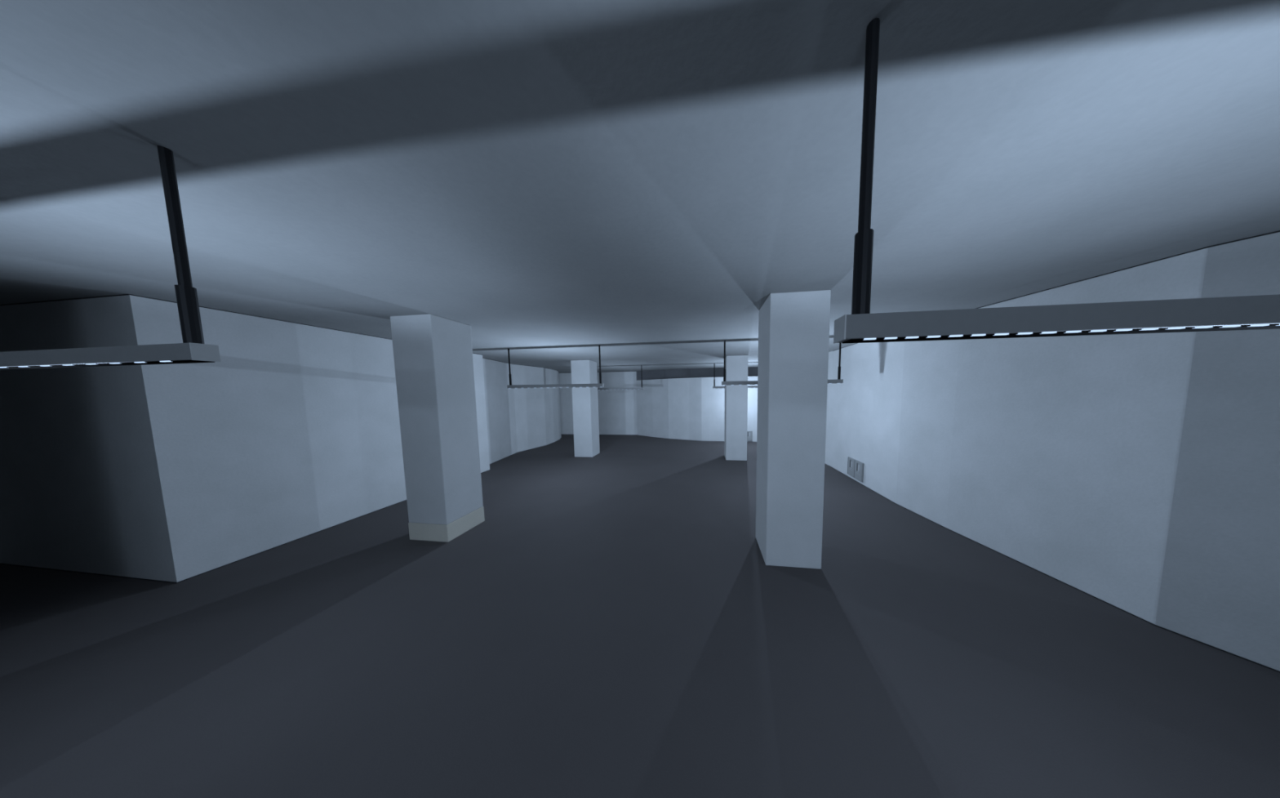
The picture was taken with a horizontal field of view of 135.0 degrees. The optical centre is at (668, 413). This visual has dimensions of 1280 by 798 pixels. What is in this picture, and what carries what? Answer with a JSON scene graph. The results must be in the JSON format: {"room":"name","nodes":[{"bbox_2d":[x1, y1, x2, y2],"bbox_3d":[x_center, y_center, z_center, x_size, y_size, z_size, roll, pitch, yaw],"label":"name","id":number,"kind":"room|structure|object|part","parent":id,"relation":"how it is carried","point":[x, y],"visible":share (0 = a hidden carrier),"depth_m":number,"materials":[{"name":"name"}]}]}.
{"room":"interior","nodes":[
{"label":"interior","id":0,"kind":"room"},
{"bbox_2d":[0,294,489,582],"bbox_3d":[-5.401,0.130,4.184,2.400,2.518,3.530,0,5,7],"label":"wall","id":1,"kind":"structure","parent":0,"point":[172,472],"depth_m":2.54,"materials":[{"name":"white paint"}]},
{"bbox_2d":[0,293,482,355],"bbox_3d":[-5.414,-1.122,4.086,2.404,0.007,3.542,0,5,7],"label":"trim","id":2,"kind":"structure","parent":1,"relation":"attached to","point":[122,294],"depth_m":2.35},
{"bbox_2d":[0,469,489,582],"bbox_3d":[-5.384,1.381,4.281,2.404,0.007,3.542,0,5,7],"label":"trim","id":3,"kind":"structure","parent":1,"relation":"attached to","point":[489,469],"depth_m":2.59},
{"bbox_2d":[482,358,561,463],"bbox_3d":[-4.997,-0.206,8.424,2.100,2.518,5.010,0,5,7],"label":"wall","id":4,"kind":"structure","parent":0,"point":[518,419],"depth_m":7.64,"materials":[{"name":"white paint"}]},
{"bbox_2d":[482,357,558,371],"bbox_3d":[-4.205,-1.463,8.270,0.504,0.007,5.108,-1,4,-4],"label":"trim","id":5,"kind":"structure","parent":4,"relation":"attached to","point":[482,357],"depth_m":7.58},
{"bbox_2d":[558,371,637,434],"bbox_3d":[-3.568,-0.413,10.855,4.700,2.518,0.200,0,5,7],"label":"wall","id":6,"kind":"structure","parent":0,"point":[617,408],"depth_m":10.59,"materials":[{"name":"white paint"}]},
{"bbox_2d":[0,0,1279,373],"bbox_3d":[-1.136,-1.158,2.889,12.200,0.150,16.000,0,5,7],"label":"ceiling","id":7,"kind":"structure","parent":0,"point":[557,181],"depth_m":0.96,"materials":[{"name":"paint"}]},
{"bbox_2d":[0,145,220,369],"bbox_3d":[-2.633,-0.562,1.064,1.885,0.745,0.056,0,5,7],"label":"strip light","id":8,"kind":"object","parent":7,"relation":"hanging from","point":[193,348],"visible":1,"depth_m":0.96,"materials":[{"name":"black metal"}]},
{"bbox_3d":[-1.749,-0.595,0.946,0.026,0.682,0.026,0,5,7],"label":"rod","id":9,"kind":"part","parent":8,"relation":"part of","materials":[{"name":"black metal"}]},
{"bbox_2d":[506,344,604,388],"bbox_3d":[-2.114,-0.853,4.863,1.875,0.745,0.056,0,5,7],"label":"strip light","id":10,"kind":"object","parent":7,"relation":"hanging from","point":[510,385],"visible":1,"depth_m":4.86,"materials":[{"name":"black metal"}]},
{"bbox_3d":[-2.994,-0.883,4.976,0.026,0.682,0.026,0,5,7],"label":"rod","id":11,"kind":"part","parent":10,"relation":"part of","materials":[{"name":"metal"}]},
{"bbox_3d":[-1.234,-0.886,4.745,0.026,0.682,0.026,0,5,7],"label":"rod","id":12,"kind":"part","parent":10,"relation":"part of","materials":[{"name":"metal"}]},
{"bbox_2d":[597,364,644,390],"bbox_3d":[-1.709,-1.125,8.279,1.860,0.745,0.056,0,5,7],"label":"strip light","id":13,"kind":"object","parent":7,"relation":"hanging from","point":[642,387],"visible":0.59,"depth_m":8.21,"materials":[{"name":"black metal"}]},
{"bbox_2d":[712,363,724,388],"bbox_3d":[1.484,-1.119,7.860,0.334,0.723,0.056,0,5,7],"label":"strip light","id":14,"kind":"object","parent":7,"relation":"hanging from","point":[714,387],"depth_m":7.87,"materials":[{"name":"black metal"}]},
{"bbox_2d":[721,340,757,385],"bbox_3d":[1.183,-0.851,4.431,0.573,0.731,0.056,0,5,7],"label":"strip light","id":15,"kind":"object","parent":7,"relation":"hanging from","point":[744,382],"depth_m":4.44,"materials":[{"name":"black metal"}]},
{"bbox_3d":[0.942,-0.890,4.460,0.026,0.682,0.026,0,5,7],"label":"rod","id":16,"kind":"part","parent":15,"relation":"part of","materials":[{"name":"metal"}]},
{"bbox_2d":[747,385,757,387],"bbox_3d":[2.454,-0.794,7.759,0.255,0.051,0.056,0,5,7],"label":"strip light","id":17,"kind":"object","parent":7,"relation":"hanging from","point":[748,386],"depth_m":7.73,"materials":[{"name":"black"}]},
{"bbox_2d":[827,342,843,383],"bbox_3d":[2.669,-0.802,4.240,0.221,0.628,0.056,0,5,7],"label":"strip light","id":18,"kind":"object","parent":7,"relation":"hanging from","point":[838,380],"depth_m":4.23,"materials":[{"name":"black metal"}]},
{"bbox_3d":[2.732,-0.893,4.225,0.026,0.682,0.026,0,5,7],"label":"rod","id":19,"kind":"part","parent":18,"relation":"part of","materials":[{"name":"metal"}]},
{"bbox_2d":[833,17,1279,343],"bbox_3d":[1.377,-0.561,0.543,1.888,0.745,0.056,0,5,7],"label":"strip light","id":20,"kind":"object","parent":7,"relation":"hanging from","point":[1260,311],"visible":1,"depth_m":0.62,"materials":[{"name":"black metal"}]},
{"bbox_3d":[0.491,-0.591,0.656,0.026,0.682,0.026,0,5,7],"label":"rod","id":21,"kind":"part","parent":20,"relation":"part of","materials":[{"name":"black metal"}]},
{"bbox_2d":[0,434,1279,797],"bbox_3d":[-1.104,1.502,3.097,12.200,0.150,16.000,0,5,7],"label":"floor","id":22,"kind":"structure","parent":0,"point":[615,622],"depth_m":1.58,"materials":[{"name":"grey concrete"}]},
{"bbox_2d":[390,313,484,542],"bbox_3d":[-2.725,0.177,3.174,0.506,2.518,0.506,0,5,7],"label":"column","id":23,"kind":"structure","parent":22,"relation":"on","point":[433,354],"depth_m":2.98,"materials":[{"name":"paint"}]},
{"bbox_2d":[570,360,599,457],"bbox_3d":[-2.229,-0.136,7.110,0.500,2.518,0.500,0,5,7],"label":"column","id":24,"kind":"structure","parent":22,"relation":"on","point":[584,399],"depth_m":6.89,"materials":[{"name":"paint"}]},
{"bbox_2d":[724,355,747,460],"bbox_3d":[1.660,-0.141,6.580,0.500,2.518,0.500,0,5,7],"label":"column","id":25,"kind":"structure","parent":22,"relation":"on","point":[735,418],"depth_m":6.34,"materials":[{"name":"paint"}]},
{"bbox_2d":[755,289,831,568],"bbox_3d":[1.189,0.172,2.640,0.500,2.518,0.500,0,5,7],"label":"column","id":26,"kind":"structure","parent":22,"relation":"on","point":[793,327],"depth_m":2.40,"materials":[{"name":"paint"}]},
{"bbox_2d":[636,376,757,441],"bbox_3d":[1.350,-0.202,9.671,5.360,2.165,1.500,0,5,7],"label":"wall","id":27,"kind":"structure","parent":0,"point":[676,408],"depth_m":9.22,"materials":[{"name":"white paint"}]},
{"bbox_2d":[746,431,752,440],"bbox_3d":[2.540,0.739,8.815,0.470,0.335,0.032,0,5,7],"label":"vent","id":28,"kind":"object","parent":27,"relation":"attached to","point":[749,433],"visible":0.36,"depth_m":8.78,"materials":[{"name":"grey metal"}]},
{"bbox_2d":[636,366,758,380],"bbox_3d":[1.370,-1.478,9.840,5.360,0.353,0.960,0,5,7],"label":"beam","id":29,"kind":"structure","parent":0,"point":[752,371],"depth_m":9.52,"materials":[{"name":"paint"}]},
{"bbox_2d":[824,231,1279,671],"bbox_3d":[3.911,0.168,2.283,1.640,2.518,15.500,0,5,7],"label":"wall","id":30,"kind":"structure","parent":0,"point":[1138,473],"depth_m":1.99,"materials":[{"name":"white paint"}]},
{"bbox_2d":[847,456,863,481],"bbox_3d":[3.421,1.011,4.862,0.032,0.335,0.470,0,5,8],"label":"vent","id":31,"kind":"object","parent":30,"relation":"attached to","point":[855,467],"visible":1,"depth_m":4.81,"materials":[{"name":"grey metal"}]},
{"bbox_3d":[3.430,1.002,4.976,0.008,0.319,0.216,0,5,8],"label":"door","id":32,"kind":"part","parent":31,"relation":"part of","materials":[{"name":"white metal"}]},
{"bbox_3d":[3.398,1.020,4.745,0.008,0.319,0.227,0,5,8],"label":"door","id":33,"kind":"part","parent":31,"relation":"part of","materials":[{"name":"white metal"}]},
{"bbox_2d":[829,465,1279,672],"bbox_3d":[3.578,1.380,2.938,0.659,0.007,5.901,-1,4,-7],"label":"trim","id":34,"kind":"structure","parent":30,"relation":"attached to","point":[829,465],"depth_m":2.02,"materials":[{"name":"grey"}]},
{"bbox_2d":[832,230,1279,351],"bbox_3d":[3.548,-1.123,2.743,0.659,0.007,5.901,-1,4,-7],"label":"trim","id":35,"kind":"structure","parent":30,"relation":"attached to","point":[1278,230],"depth_m":1.85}
]}

